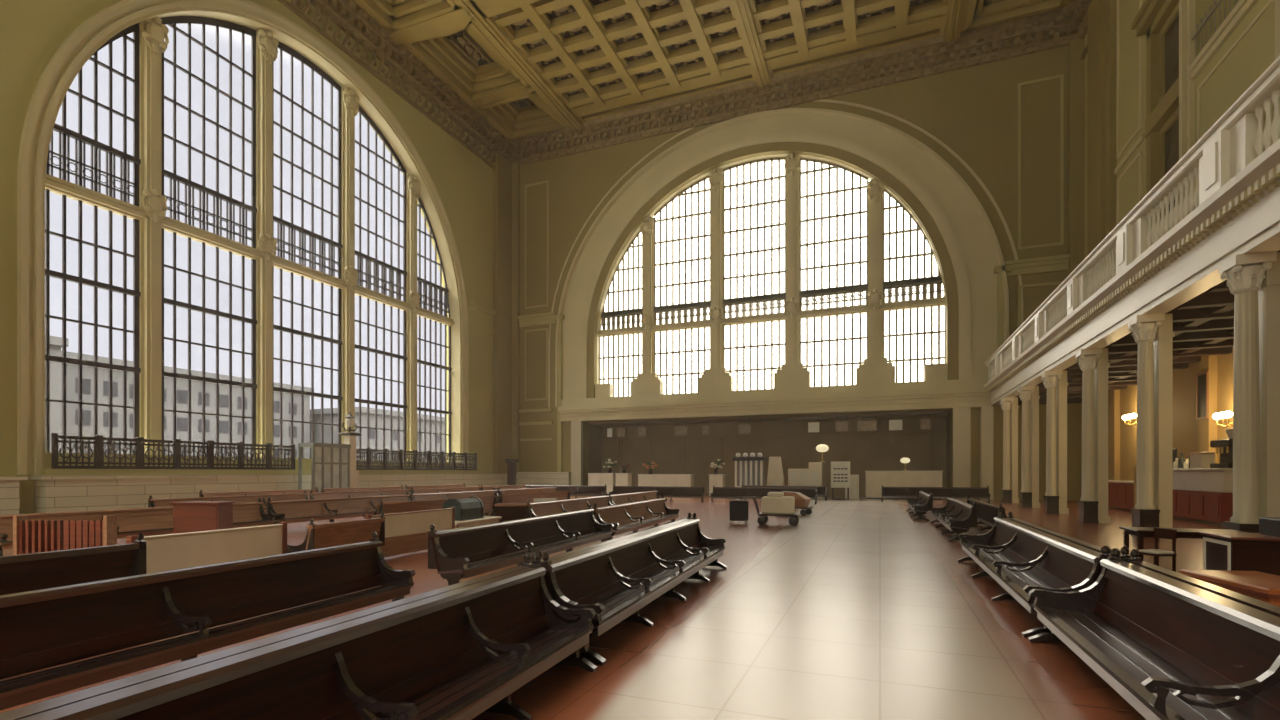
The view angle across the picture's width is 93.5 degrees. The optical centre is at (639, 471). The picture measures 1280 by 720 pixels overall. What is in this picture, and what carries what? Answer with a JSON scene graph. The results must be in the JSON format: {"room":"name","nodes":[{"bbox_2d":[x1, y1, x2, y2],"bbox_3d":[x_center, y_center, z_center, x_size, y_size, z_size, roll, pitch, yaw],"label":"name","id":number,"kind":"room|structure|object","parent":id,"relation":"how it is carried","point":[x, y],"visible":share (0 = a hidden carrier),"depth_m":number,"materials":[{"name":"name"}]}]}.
{"room":"railway station","nodes":[
{"label":"railway station","id":0,"kind":"room"},
{"bbox_2d":[0,0,492,513],"bbox_3d":[-26.720,-16.200,31.268,1.600,36.600,70.300,0,0,22],"label":"wall","id":1,"kind":"structure","parent":0,"point":[31,31],"depth_m":38.81,"materials":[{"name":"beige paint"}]},
{"bbox_2d":[17,0,468,474],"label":"window","id":2,"kind":"structure","parent":1,"relation":"in","point":[269,31],"depth_m":36.40,"materials":[{"name":"beige paint"}]},
{"bbox_2d":[40,469,470,474],"bbox_3d":[-21.477,0.000,41.450,0.600,0.300,30.500,0,0,22],"label":"trim","id":3,"kind":"structure","parent":1,"relation":"attached to","point":[42,471],"depth_m":33.45,"materials":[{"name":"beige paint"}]},
{"bbox_2d":[51,433,476,469],"bbox_3d":[-20.929,-0.960,41.609,0.220,1.620,30.800,0,0,22],"label":"iron railing","id":4,"kind":"object","parent":3,"relation":"on","point":[399,459],"visible":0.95,"depth_m":33.78,"materials":[{"name":"black metal"}]},
{"bbox_2d":[278,0,515,168],"bbox_3d":[-25.405,-31.900,30.044,1.750,3.800,69.000,0,0,22],"label":"trim","id":5,"kind":"structure","parent":1,"relation":"attached to","point":[351,17],"depth_m":47.77,"materials":[{"name":"paint"}]},
{"bbox_2d":[0,473,506,514],"bbox_3d":[-25.841,1.125,29.895,1.050,1.950,68.400,0,0,22],"label":"wall","id":6,"kind":"structure","parent":0,"point":[53,493],"depth_m":30.57,"materials":[{"name":"paint"}]},
{"bbox_2d":[446,30,534,108],"bbox_3d":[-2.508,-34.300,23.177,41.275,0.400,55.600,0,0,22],"label":"ceiling","id":7,"kind":"structure","parent":0,"point":[461,42],"depth_m":48.82,"materials":[{"name":"paint"}]},
{"bbox_2d":[516,472,570,485],"bbox_3d":[-9.735,1.050,60.507,6.300,2.100,0.800,0,0,22],"label":"wall","id":8,"kind":"structure","parent":0,"point":[534,478],"depth_m":60.11,"materials":[{"name":"stone"}]},
{"bbox_2d":[0,493,1224,719],"bbox_3d":[-2.348,2.250,23.544,52.400,0.300,76.000,0,0,22],"label":"floor","id":9,"kind":"structure","parent":0,"point":[861,608],"depth_m":7.59,"materials":[{"name":"tile"}]},
{"bbox_2d":[13,515,116,554],"bbox_3d":[-9.578,1.410,10.038,1.539,1.380,0.400,0,0,0],"label":"rack","id":10,"kind":"object","parent":9,"relation":"on","point":[29,536],"visible":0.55,"depth_m":9.98,"materials":[{"name":"red wood"}]},
{"bbox_2d":[0,533,145,594],"bbox_3d":[-8.733,1.500,5.662,0.776,1.199,7.000,0,0,18],"label":"bench","id":11,"kind":"object","parent":9,"relation":"on","point":[19,573],"visible":0.58,"depth_m":8.06,"materials":[{"name":"brown wood"}]},
{"bbox_2d":[0,498,275,555],"bbox_3d":[-13.984,1.500,17.403,0.776,1.199,7.000,0,0,20],"label":"bench","id":12,"kind":"object","parent":9,"relation":"on","point":[152,521],"visible":0.52,"depth_m":17.10,"materials":[{"name":"brown wood"}]},
{"bbox_2d":[171,501,234,533],"bbox_3d":[-12.294,1.470,16.959,1.320,1.260,0.680,0,0,0],"label":"cabinet","id":13,"kind":"object","parent":9,"relation":"on","point":[188,516],"visible":0.53,"depth_m":16.64,"materials":[{"name":"red wood"}]},
{"bbox_2d":[126,522,286,573],"bbox_3d":[-7.442,1.545,10.581,0.121,1.110,2.750,0,0,18],"label":"bench back","id":14,"kind":"object","parent":9,"relation":"on","point":[167,552],"visible":0.61,"depth_m":10.47,"materials":[{"name":"wood"}]},
{"bbox_2d":[0,532,415,709],"bbox_3d":[-4.640,1.500,6.101,0.776,1.199,6.146,0,0,18],"label":"bench","id":15,"kind":"object","parent":9,"relation":"on","point":[41,629],"visible":0.84,"depth_m":6.04,"materials":[{"name":"brown wood"}]},
{"bbox_2d":[148,490,308,511],"bbox_3d":[-17.336,1.500,26.275,0.776,1.199,7.000,0,0,20],"label":"bench","id":16,"kind":"object","parent":9,"relation":"on","point":[166,502],"visible":0.2,"depth_m":26.38,"materials":[{"name":"brown wood"}]},
{"bbox_2d":[199,487,318,498],"bbox_3d":[-20.687,1.500,33.532,0.776,1.199,7.000,0,0,20],"label":"bench","id":17,"kind":"object","parent":9,"relation":"on","point":[236,493],"visible":0.16,"depth_m":33.03,"materials":[{"name":"brown wood"}]},
{"bbox_2d":[0,553,532,719],"bbox_3d":[-2.467,1.500,4.177,0.776,1.199,5.600,0,0,19],"label":"bench","id":18,"kind":"object","parent":9,"relation":"on","point":[26,711],"visible":0.08,"depth_m":3.38,"materials":[{"name":"brown wood"}]},
{"bbox_2d":[19,554,596,719],"bbox_3d":[-1.740,1.500,3.852,0.776,1.199,5.600,0,0,19],"label":"bench","id":19,"kind":"object","parent":9,"relation":"on","point":[462,653],"visible":1,"depth_m":4.29,"materials":[{"name":"brown wood"}]},
{"bbox_2d":[298,443,350,491],"bbox_3d":[-20.662,0.125,39.511,1.350,3.950,2.900,0,0,22],"label":"booth","id":20,"kind":"object","parent":9,"relation":"on","point":[330,463],"visible":0.66,"depth_m":39.02,"materials":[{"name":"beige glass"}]},
{"bbox_2d":[287,512,384,552],"bbox_3d":[-6.462,1.500,12.847,0.776,1.199,1.960,0,0,18],"label":"bench","id":21,"kind":"object","parent":9,"relation":"on","point":[323,535],"visible":0.57,"depth_m":12.55,"materials":[{"name":"brown wood"}]},
{"bbox_2d":[267,492,409,523],"bbox_3d":[-11.559,1.500,24.295,0.776,1.199,7.000,0,0,20],"label":"bench","id":22,"kind":"object","parent":9,"relation":"on","point":[291,511],"visible":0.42,"depth_m":23.11,"materials":[{"name":"brown wood"}]},
{"bbox_2d":[338,412,360,487],"bbox_3d":[-19.945,-1.020,41.378,1.000,6.240,1.296,0,0,22],"label":"pillar","id":23,"kind":"structure","parent":9,"relation":"on","point":[348,438],"depth_m":41.23,"materials":[{"name":"stone"}]},
{"bbox_2d":[310,487,409,498],"bbox_3d":[-14.912,1.500,33.167,0.776,1.199,7.000,0,0,20],"label":"bench","id":24,"kind":"object","parent":9,"relation":"on","point":[321,495],"visible":0.23,"depth_m":32.64,"materials":[{"name":"brown wood"}]},
{"bbox_2d":[321,484,402,491],"bbox_3d":[-18.169,1.500,40.387,0.776,1.199,7.000,0,0,20],"label":"bench","id":25,"kind":"object","parent":9,"relation":"on","point":[401,486],"visible":0.16,"depth_m":40.05,"materials":[{"name":"brown wood"}]},
{"bbox_2d":[364,507,454,556],"bbox_3d":[-5.820,1.545,15.505,0.121,1.110,3.300,0,0,18],"label":"bench","id":26,"kind":"object","parent":9,"relation":"on","point":[405,532],"visible":0.65,"depth_m":15.35,"materials":[{"name":"wood"}]},
{"bbox_2d":[363,492,496,516],"bbox_3d":[-7.939,1.500,23.741,0.776,1.199,7.000,0,0,20],"label":"bench","id":27,"kind":"object","parent":9,"relation":"on","point":[488,501],"visible":0.34,"depth_m":22.30,"materials":[{"name":"brown wood"}]},
{"bbox_2d":[411,484,480,493],"bbox_3d":[-12.487,1.500,40.059,0.776,1.199,7.000,0,0,20],"label":"bench","id":28,"kind":"object","parent":9,"relation":"on","point":[477,488],"visible":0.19,"depth_m":39.69,"materials":[{"name":"brown wood"}]},
{"bbox_2d":[411,488,497,500],"bbox_3d":[-9.134,1.500,31.187,0.776,1.199,7.000,0,0,20],"label":"bench","id":29,"kind":"object","parent":9,"relation":"on","point":[427,496],"visible":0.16,"depth_m":30.71,"materials":[{"name":"brown wood"}]},
{"bbox_2d":[455,516,501,527],"bbox_3d":[-5.797,1.825,19.964,1.200,0.550,2.600,0,0,18],"label":"bench","id":30,"kind":"object","parent":9,"relation":"on","point":[487,519],"visible":0.26,"depth_m":19.64,"materials":[{"name":"wood"}]},
{"bbox_2d":[442,497,483,520],"bbox_3d":[-5.808,1.200,19.835,0.707,0.680,1.350,0,0,18],"label":"trunk","id":31,"kind":"object","parent":30,"relation":"on","point":[472,507],"visible":0.88,"depth_m":19.49,"materials":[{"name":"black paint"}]},
{"bbox_2d":[494,503,525,521],"bbox_3d":[-4.986,1.675,23.949,1.460,0.850,0.760,0,0,0],"label":"wooden chest","id":32,"kind":"object","parent":9,"relation":"on","point":[507,511],"visible":0.52,"depth_m":23.60,"materials":[{"name":"brown wood"}]},
{"bbox_2d":[428,504,613,585],"bbox_3d":[-2.178,1.500,13.545,0.776,1.199,7.000,0,0,18],"label":"bench","id":33,"kind":"object","parent":9,"relation":"on","point":[451,552],"visible":0.83,"depth_m":12.20,"materials":[{"name":"brown wood"}]},
{"bbox_2d":[489,488,569,515],"bbox_3d":[-5.477,1.500,30.726,0.776,1.199,7.000,0,0,20],"label":"bench","id":34,"kind":"object","parent":9,"relation":"on","point":[560,495],"visible":0.41,"depth_m":29.71,"materials":[{"name":"brown wood"}]},
{"bbox_2d":[525,483,606,498],"bbox_3d":[-5.898,1.500,45.964,7.000,1.199,0.776,0,0,22],"label":"bench","id":35,"kind":"object","parent":9,"relation":"on","point":[575,491],"visible":0.44,"depth_m":45.51,"materials":[{"name":"brown wood"}]},
{"bbox_2d":[526,492,611,517],"bbox_3d":[-2.277,1.500,23.169,0.776,1.199,7.000,0,0,19],"label":"bench","id":36,"kind":"object","parent":9,"relation":"on","point":[535,509],"visible":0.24,"depth_m":22.16,"materials":[{"name":"brown wood"}]},
{"bbox_2d":[587,473,615,494],"bbox_3d":[-3.490,1.100,55.784,2.600,2.000,0.950,0,0,22],"label":"countertop","id":37,"kind":"structure","parent":9,"relation":"on","point":[594,479],"depth_m":55.31,"materials":[{"name":"stone"}]},
{"bbox_2d":[531,512,691,563],"bbox_3d":[-0.344,1.500,10.275,0.776,1.199,7.000,0,0,19],"label":"bench","id":38,"kind":"object","parent":9,"relation":"on","point":[538,553],"visible":0.05,"depth_m":8.76,"materials":[{"name":"brown wood"}]},
{"bbox_2d":[540,513,726,665],"bbox_3d":[0.383,1.500,9.948,0.776,1.199,7.000,0,0,19],"label":"bench","id":39,"kind":"object","parent":9,"relation":"on","point":[617,579],"visible":0.88,"depth_m":8.37,"materials":[{"name":"brown wood"}]},
{"bbox_2d":[593,495,679,540],"bbox_3d":[0.118,1.500,20.488,0.776,1.199,7.000,0,0,18],"label":"bench","id":40,"kind":"object","parent":9,"relation":"on","point":[654,511],"visible":0.73,"depth_m":19.70,"materials":[{"name":"brown wood"}]},
{"bbox_2d":[608,488,667,504],"bbox_3d":[0.055,1.500,30.098,0.776,1.199,7.000,0,0,19],"label":"bench","id":41,"kind":"object","parent":9,"relation":"on","point":[616,499],"visible":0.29,"depth_m":29.65,"materials":[{"name":"brown wood"}]},
{"bbox_2d":[610,484,704,501],"bbox_3d":[1.162,1.500,43.150,7.000,1.199,0.776,0,0,22],"label":"bench","id":42,"kind":"object","parent":9,"relation":"on","point":[666,491],"visible":0.74,"depth_m":42.98,"materials":[{"name":"brown wood"}]},
{"bbox_2d":[637,474,694,486],"bbox_3d":[2.270,1.150,52.949,5.000,1.900,0.950,0,0,22],"label":"countertop","id":43,"kind":"structure","parent":9,"relation":"on","point":[672,480],"depth_m":52.44,"materials":[{"name":"stone"}]},
{"bbox_2d":[729,497,747,522],"bbox_3d":[4.029,1.545,24.554,0.760,1.082,0.400,0,0,7],"label":"suitcase","id":44,"kind":"object","parent":9,"relation":"on","point":[738,509],"visible":1,"depth_m":24.36,"materials":[{"name":"black paint"}]},
{"bbox_2d":[733,453,767,486],"bbox_3d":[8.757,0.299,47.752,2.400,3.602,1.800,0,0,22],"label":"booth","id":45,"kind":"object","parent":9,"relation":"on","point":[750,469],"visible":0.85,"depth_m":47.33,"materials":[{"name":"stone"}]},
{"bbox_2d":[710,485,816,504],"bbox_3d":[8.222,1.500,40.335,7.000,1.199,0.776,0,0,22],"label":"bench","id":46,"kind":"object","parent":9,"relation":"on","point":[718,492],"visible":0.78,"depth_m":40.70,"materials":[{"name":"brown wood"}]},
{"bbox_2d":[767,457,783,485],"bbox_3d":[10.638,0.450,47.207,1.300,3.300,0.820,0,0,22],"label":"tall cabinet","id":47,"kind":"object","parent":9,"relation":"on","point":[775,477],"visible":0.5,"depth_m":46.89,"materials":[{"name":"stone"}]},
{"bbox_2d":[753,492,798,525],"bbox_3d":[5.388,1.437,23.894,1.768,1.274,1.000,0,0,16],"label":"luggage cart","id":48,"kind":"object","parent":9,"relation":"on","point":[774,503],"visible":1,"depth_m":23.51,"materials":[{"name":"metal"}]},
{"bbox_2d":[782,491,812,515],"bbox_3d":[7.487,1.514,29.311,1.600,1.127,0.913,0,0,33],"label":"luggage cart","id":49,"kind":"object","parent":9,"relation":"on","point":[802,502],"visible":0.58,"depth_m":28.85,"materials":[{"name":"metal"}]},
{"bbox_2d":[788,462,821,498],"bbox_3d":[12.826,0.675,46.754,2.500,2.850,0.840,0,0,22],"label":"display case","id":50,"kind":"object","parent":9,"relation":"on","point":[812,476],"visible":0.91,"depth_m":46.28,"materials":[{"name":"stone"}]},
{"bbox_2d":[831,461,849,499],"bbox_3d":[15.323,0.650,45.996,1.400,2.900,0.600,0,0,22],"label":"price board","id":51,"kind":"object","parent":9,"relation":"on","point":[840,471],"visible":1,"depth_m":45.92,"materials":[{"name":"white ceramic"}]},
{"bbox_2d":[865,471,942,499],"bbox_3d":[20.355,1.000,46.600,5.500,2.200,0.950,0,0,22],"label":"countertop","id":52,"kind":"structure","parent":9,"relation":"on","point":[875,480],"depth_m":46.32,"materials":[{"name":"stone"}]},
{"bbox_2d":[906,489,932,520],"bbox_3d":[13.478,1.500,29.184,0.776,1.199,7.000,0,0,22],"label":"bench","id":53,"kind":"object","parent":9,"relation":"on","point":[923,503],"visible":1,"depth_m":26.78,"materials":[{"name":"brown wood"}]},
{"bbox_2d":[882,485,989,503],"bbox_3d":[20.110,1.500,41.194,6.650,1.199,0.776,0,0,22],"label":"bench","id":54,"kind":"object","parent":9,"relation":"on","point":[887,492],"visible":0.88,"depth_m":41.20,"materials":[{"name":"brown wood"}]},
{"bbox_2d":[931,494,976,540],"bbox_3d":[10.998,1.500,21.345,0.776,1.199,7.000,0,0,22],"label":"bench","id":55,"kind":"object","parent":9,"relation":"on","point":[958,516],"visible":0.97,"depth_m":19.92,"materials":[{"name":"brown wood"}]},
{"bbox_2d":[967,495,1006,529],"bbox_3d":[12.035,1.500,20.500,0.776,1.199,7.000,0,0,22],"label":"bench","id":56,"kind":"object","parent":9,"relation":"on","point":[986,512],"visible":0.47,"depth_m":20.35,"materials":[{"name":"brown wood"}]},
{"bbox_2d":[1000,397,1018,502],"bbox_3d":[25.153,-1.475,41.000,1.038,7.150,0.760,0,0,22],"label":"column","id":57,"kind":"structure","parent":9,"relation":"on","point":[1009,405],"depth_m":40.81,"materials":[{"name":"beige stone"}]},
{"bbox_2d":[1018,386,1039,507],"bbox_3d":[23.005,-1.475,35.613,1.038,7.150,0.760,0,0,22],"label":"column","id":58,"kind":"structure","parent":9,"relation":"on","point":[1029,396],"depth_m":35.43,"materials":[{"name":"beige stone"}]},
{"bbox_2d":[958,511,1110,636],"bbox_3d":[6.599,1.500,10.718,0.946,1.199,7.000,0,0,22],"label":"bench","id":59,"kind":"object","parent":9,"relation":"on","point":[1021,558],"visible":0.8,"depth_m":9.58,"materials":[{"name":"brown wood"}]},
{"bbox_2d":[1041,370,1068,513],"bbox_3d":[20.894,-1.475,30.318,1.038,7.150,0.760,0,0,22],"label":"column","id":60,"kind":"structure","parent":9,"relation":"on","point":[1055,382],"depth_m":30.11,"materials":[{"name":"beige stone"}]},
{"bbox_2d":[1007,512,1131,561],"bbox_3d":[7.460,1.500,10.375,0.776,1.199,7.000,0,0,22],"label":"bench","id":61,"kind":"object","parent":9,"relation":"on","point":[1124,550],"visible":0.13,"depth_m":9.33,"materials":[{"name":"brown wood"}]},
{"bbox_2d":[1075,348,1110,523],"bbox_3d":[18.746,-1.475,24.930,1.038,7.150,0.760,0,0,22],"label":"column","id":62,"kind":"structure","parent":9,"relation":"on","point":[1093,363],"depth_m":24.70,"materials":[{"name":"beige stone"}]},
{"bbox_2d":[1108,480,1134,509],"bbox_3d":[27.240,1.250,33.494,1.300,1.500,5.300,0,0,22],"label":"countertop","id":63,"kind":"structure","parent":9,"relation":"on","point":[1120,492],"depth_m":33.14,"materials":[{"name":"wood"}]},
{"bbox_2d":[1128,313,1174,537],"bbox_3d":[16.598,-1.475,19.543,1.038,7.150,0.760,0,0,22],"label":"column","id":64,"kind":"structure","parent":9,"relation":"on","point":[1154,334],"depth_m":19.35,"materials":[{"name":"beige stone"}]},
{"bbox_2d":[1028,548,1279,719],"bbox_3d":[3.970,1.500,4.069,0.946,1.199,7.000,0,0,22],"label":"bench","id":65,"kind":"object","parent":9,"relation":"on","point":[1173,649],"visible":1,"depth_m":5.06,"materials":[{"name":"brown wood"}]},
{"bbox_2d":[1138,528,1176,571],"bbox_3d":[10.459,1.625,12.194,0.440,0.950,0.440,0,0,-7],"label":"wooden chair","id":66,"kind":"object","parent":9,"relation":"on","point":[1158,532],"visible":0.69,"depth_m":12.07,"materials":[{"name":"brown wood"}]},
{"bbox_2d":[1119,527,1248,560],"bbox_3d":[11.740,1.675,12.975,2.000,0.850,1.000,0,0,22],"label":"wooden table","id":67,"kind":"object","parent":9,"relation":"on","point":[1140,532],"visible":0.4,"depth_m":12.89,"materials":[{"name":"brown wood"}]},
{"bbox_2d":[1173,468,1232,525],"bbox_3d":[24.315,0.975,26.155,1.300,2.250,6.300,0,0,22],"label":"countertop","id":68,"kind":"structure","parent":9,"relation":"on","point":[1204,495],"depth_m":24.75,"materials":[{"name":"red wood"}]},
{"bbox_2d":[1189,452,1215,467],"bbox_3d":[23.666,-0.490,25.337,0.480,0.680,1.040,0,0,22],"label":"box","id":69,"kind":"object","parent":68,"relation":"on","point":[1197,459],"visible":0.83,"depth_m":24.95,"materials":[{"name":"cardboard"}]},
{"bbox_2d":[1210,429,1232,467],"bbox_3d":[23.444,-0.925,23.972,0.600,1.550,1.400,0,0,22],"label":"coffee machine","id":70,"kind":"object","parent":68,"relation":"on","point":[1225,445],"visible":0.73,"depth_m":23.96,"materials":[{"name":"black paint"}]},
{"bbox_2d":[1128,549,1279,616],"bbox_3d":[4.831,1.500,3.726,0.776,1.199,7.000,0,0,22],"label":"bench","id":71,"kind":"object","parent":9,"relation":"on","point":[1274,610],"visible":0.15,"depth_m":5.46,"materials":[{"name":"brown wood"}]},
{"bbox_2d":[1180,569,1279,606],"bbox_3d":[8.588,1.790,8.310,1.060,0.620,1.660,0,0,10],"label":"tabletop","id":72,"kind":"object","parent":9,"relation":"on","point":[1265,587],"visible":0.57,"depth_m":8.27,"materials":[{"name":"brown wood"}]},
{"bbox_2d":[1199,531,1279,575],"bbox_3d":[11.344,1.600,10.226,2.480,1.000,1.080,0,0,22],"label":"base cabinet","id":73,"kind":"object","parent":9,"relation":"on","point":[1235,551],"visible":0.55,"depth_m":10.18,"materials":[{"name":"brown wood"}]},
{"bbox_2d":[1259,517,1279,536],"bbox_3d":[11.208,0.950,10.291,0.700,0.300,0.620,0,0,22],"label":"radio","id":74,"kind":"object","parent":73,"relation":"on","point":[1270,526],"visible":1,"depth_m":10.40,"materials":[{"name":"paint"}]},
{"bbox_2d":[1219,250,1279,532],"bbox_3d":[14.450,-1.475,14.155,1.038,7.150,0.760,0,0,22],"label":"column","id":75,"kind":"structure","parent":9,"relation":"on","point":[1253,278],"depth_m":14.01,"materials":[{"name":"beige stone"}]},
{"bbox_2d":[456,0,966,130],"bbox_3d":[-3.274,-33.600,21.221,49.400,1.800,69.000,0,0,22],"label":"ceiling","id":76,"kind":"structure","parent":0,"point":[758,61],"depth_m":46.36,"materials":[{"name":"paint"}]},
{"bbox_2d":[353,0,1071,139],"bbox_3d":[-3.681,-33.675,20.199,47.000,1.650,66.800,0,0,22],"label":"ceiling panels","id":77,"kind":"object","parent":76,"relation":"attached to","point":[422,27],"visible":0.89,"depth_m":47.13,"materials":[{"name":"paint"}]},
{"bbox_2d":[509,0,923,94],"bbox_3d":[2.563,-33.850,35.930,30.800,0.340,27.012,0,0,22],"label":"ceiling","id":78,"kind":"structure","parent":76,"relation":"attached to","point":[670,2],"depth_m":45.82,"materials":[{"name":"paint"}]},
{"bbox_2d":[589,410,950,495],"bbox_3d":[10.595,-1.600,56.009,37.200,7.400,3.300,0,0,22],"label":"wall","id":79,"kind":"structure","parent":0,"point":[788,437],"depth_m":56.19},
{"bbox_2d":[520,46,1081,500],"bbox_3d":[10.440,-16.200,53.594,50.900,36.600,1.300,0,0,22],"label":"wall","id":80,"kind":"structure","parent":0,"point":[973,111],"depth_m":47.79,"materials":[{"name":"paint"}]},
{"bbox_2d":[558,378,991,421],"bbox_3d":[9.679,-6.100,53.306,37.300,2.200,2.200,0,0,22],"label":"trim","id":81,"kind":"structure","parent":80,"relation":"attached to","point":[959,393],"depth_m":51.40,"materials":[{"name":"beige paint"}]},
{"bbox_2d":[571,406,992,499],"bbox_3d":[10.097,-1.450,52.870,36.400,7.100,0.900,0,0,22],"label":"trim","id":82,"kind":"structure","parent":80,"relation":"attached to","point":[961,417],"depth_m":46.63,"materials":[{"name":"stone"}]},
{"bbox_2d":[553,265,1010,471],"bbox_3d":[9.750,-6.775,52.944,39.500,17.750,0.420,0,0,22],"label":"trim","id":83,"kind":"structure","parent":80,"relation":"attached to","point":[997,269],"depth_m":59.89,"materials":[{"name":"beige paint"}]},
{"bbox_2d":[548,99,1022,407],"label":"window","id":84,"kind":"structure","parent":80,"relation":"in","point":[969,236],"depth_m":52.58,"materials":[{"name":"beige paint"}]},
{"bbox_2d":[518,74,1069,440],"bbox_3d":[9.558,-16.300,53.004,47.300,26.200,0.450,0,0,22],"label":"trim","id":85,"kind":"structure","parent":80,"relation":"attached to","point":[1058,262],"depth_m":45.47,"materials":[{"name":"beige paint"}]},
{"bbox_2d":[511,8,1077,165],"bbox_3d":[9.178,-32.650,52.456,49.400,2.300,1.750,0,0,22],"label":"trim","id":86,"kind":"structure","parent":80,"relation":"attached to","point":[1048,30],"depth_m":50.27,"materials":[{"name":"paint"}]},
{"bbox_2d":[493,0,1116,473],"bbox_3d":[8.243,-15.700,50.110,49.400,31.800,6.800,0,0,22],"label":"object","id":87,"kind":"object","parent":80,"relation":"attached to","point":[1101,22],"depth_m":44.02,"materials":[{"name":"paint"}]},
{"bbox_2d":[1108,347,1233,480],"bbox_3d":[19.642,-2.400,12.085,0.060,6.200,69.000,0,0,22],"label":"wall","id":88,"kind":"structure","parent":0,"point":[1185,424],"depth_m":29.44,"materials":[{"name":"yellow paint"}]},
{"bbox_2d":[1109,355,1216,479],"bbox_3d":[24.303,-1.700,24.168,0.350,7.600,29.900,0,0,22],"label":"trim","id":89,"kind":"structure","parent":88,"relation":"attached to","point":[1207,428],"depth_m":27.20,"materials":[{"name":"yellow paint"}]},
{"bbox_2d":[1196,371,1208,419],"bbox_3d":[25.196,-3.400,26.988,0.060,2.060,1.000,0,0,22],"label":"framed panel","id":90,"kind":"object","parent":88,"relation":"attached to","point":[1202,379],"visible":1,"depth_m":26.95,"materials":[{"name":"black paint"}]},
{"bbox_2d":[1084,0,1274,258],"bbox_3d":[22.457,-16.200,10.963,6.000,36.600,69.000,0,0,22],"label":"wall","id":91,"kind":"structure","parent":0,"point":[1255,52],"depth_m":28.25,"materials":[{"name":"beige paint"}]},
{"bbox_2d":[1063,0,1091,59],"bbox_3d":[18.857,-31.900,12.398,1.750,3.800,69.000,0,0,22],"label":"trim","id":92,"kind":"structure","parent":91,"relation":"attached to","point":[1077,10],"depth_m":42.77,"materials":[{"name":"paint"}]},
{"bbox_2d":[1131,0,1178,221],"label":"window","id":93,"kind":"structure","parent":91,"relation":"in","point":[1158,20],"depth_m":32.19,"materials":[{"name":"paint"}]},
{"bbox_2d":[1114,0,1279,225],"bbox_3d":[24.914,-18.200,25.701,0.350,23.400,26.200,0,0,22],"label":"trim","id":94,"kind":"structure","parent":91,"relation":"attached to","point":[1188,72],"depth_m":28.57,"materials":[{"name":"beige paint"}]},
{"bbox_2d":[1191,0,1239,63],"bbox_3d":[24.752,-19.895,25.227,0.140,1.689,6.600,0,0,22],"label":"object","id":95,"kind":"object","parent":94,"relation":"on","point":[1216,3],"visible":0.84,"depth_m":26.75,"materials":[{"name":"beige stone"}]},
{"bbox_3d":[17.115,-5.900,13.093,5.500,0.800,69.000,0,0,22],"label":"floor","id":96,"kind":"structure","parent":0,"visible":0},
{"bbox_2d":[984,139,1279,404],"bbox_3d":[14.023,-5.805,13.841,1.200,1.510,68.100,0,0,22],"label":"entablature","id":97,"kind":"structure","parent":96,"relation":"attached to","point":[1255,229],"depth_m":17.07,"materials":[{"name":"stone"}]},
{"bbox_2d":[985,56,1279,380],"bbox_3d":[13.860,-7.440,13.906,0.710,1.760,68.100,0,0,22],"label":"gallery balustrade","id":98,"kind":"object","parent":97,"relation":"on","point":[1241,134],"visible":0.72,"depth_m":16.85,"materials":[{"name":"stone"}]},
{"bbox_2d":[988,163,1279,391],"bbox_3d":[18.117,-6.111,24.831,0.268,0.258,43.550,0,0,22],"label":"trim","id":99,"kind":"structure","parent":97,"relation":"attached to","point":[1266,180],"depth_m":16.95,"materials":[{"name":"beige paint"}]},
{"bbox_2d":[1016,250,1279,404],"bbox_3d":[17.171,-5.250,12.963,5.300,0.500,68.800,0,0,22],"label":"ceiling","id":100,"kind":"structure","parent":96,"relation":"attached to","point":[1203,325],"depth_m":23.83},
{"label":"outside","id":101,"kind":"structure","parent":0,"visible":0},
{"bbox_3d":[-16.757,8.200,38.977,460.000,0.200,460.000,0,0,22],"label":"ground","id":102,"kind":"structure","parent":101,"visible":0},
{"bbox_2d":[50,336,68,452],"bbox_3d":[-76.364,-2.550,37.980,20.800,21.300,54.800,0,0,22],"label":"building","id":103,"kind":"structure","parent":102,"relation":"on","point":[55,342],"depth_m":58.95,"materials":[{"name":"grey concrete"}]},
{"bbox_2d":[61,351,310,458],"bbox_3d":[-69.359,-2.300,82.555,30.800,20.800,30.800,0,0,22],"label":"building","id":104,"kind":"structure","parent":102,"relation":"on","point":[71,370],"depth_m":74.61,"materials":[{"name":"grey concrete"}]},
{"bbox_2d":[310,407,444,461],"bbox_3d":[-45.075,-0.800,119.165,28.800,17.800,52.800,0,0,22],"label":"building","id":105,"kind":"structure","parent":102,"relation":"on","point":[317,412],"depth_m":93.26,"materials":[{"name":"grey concrete"}]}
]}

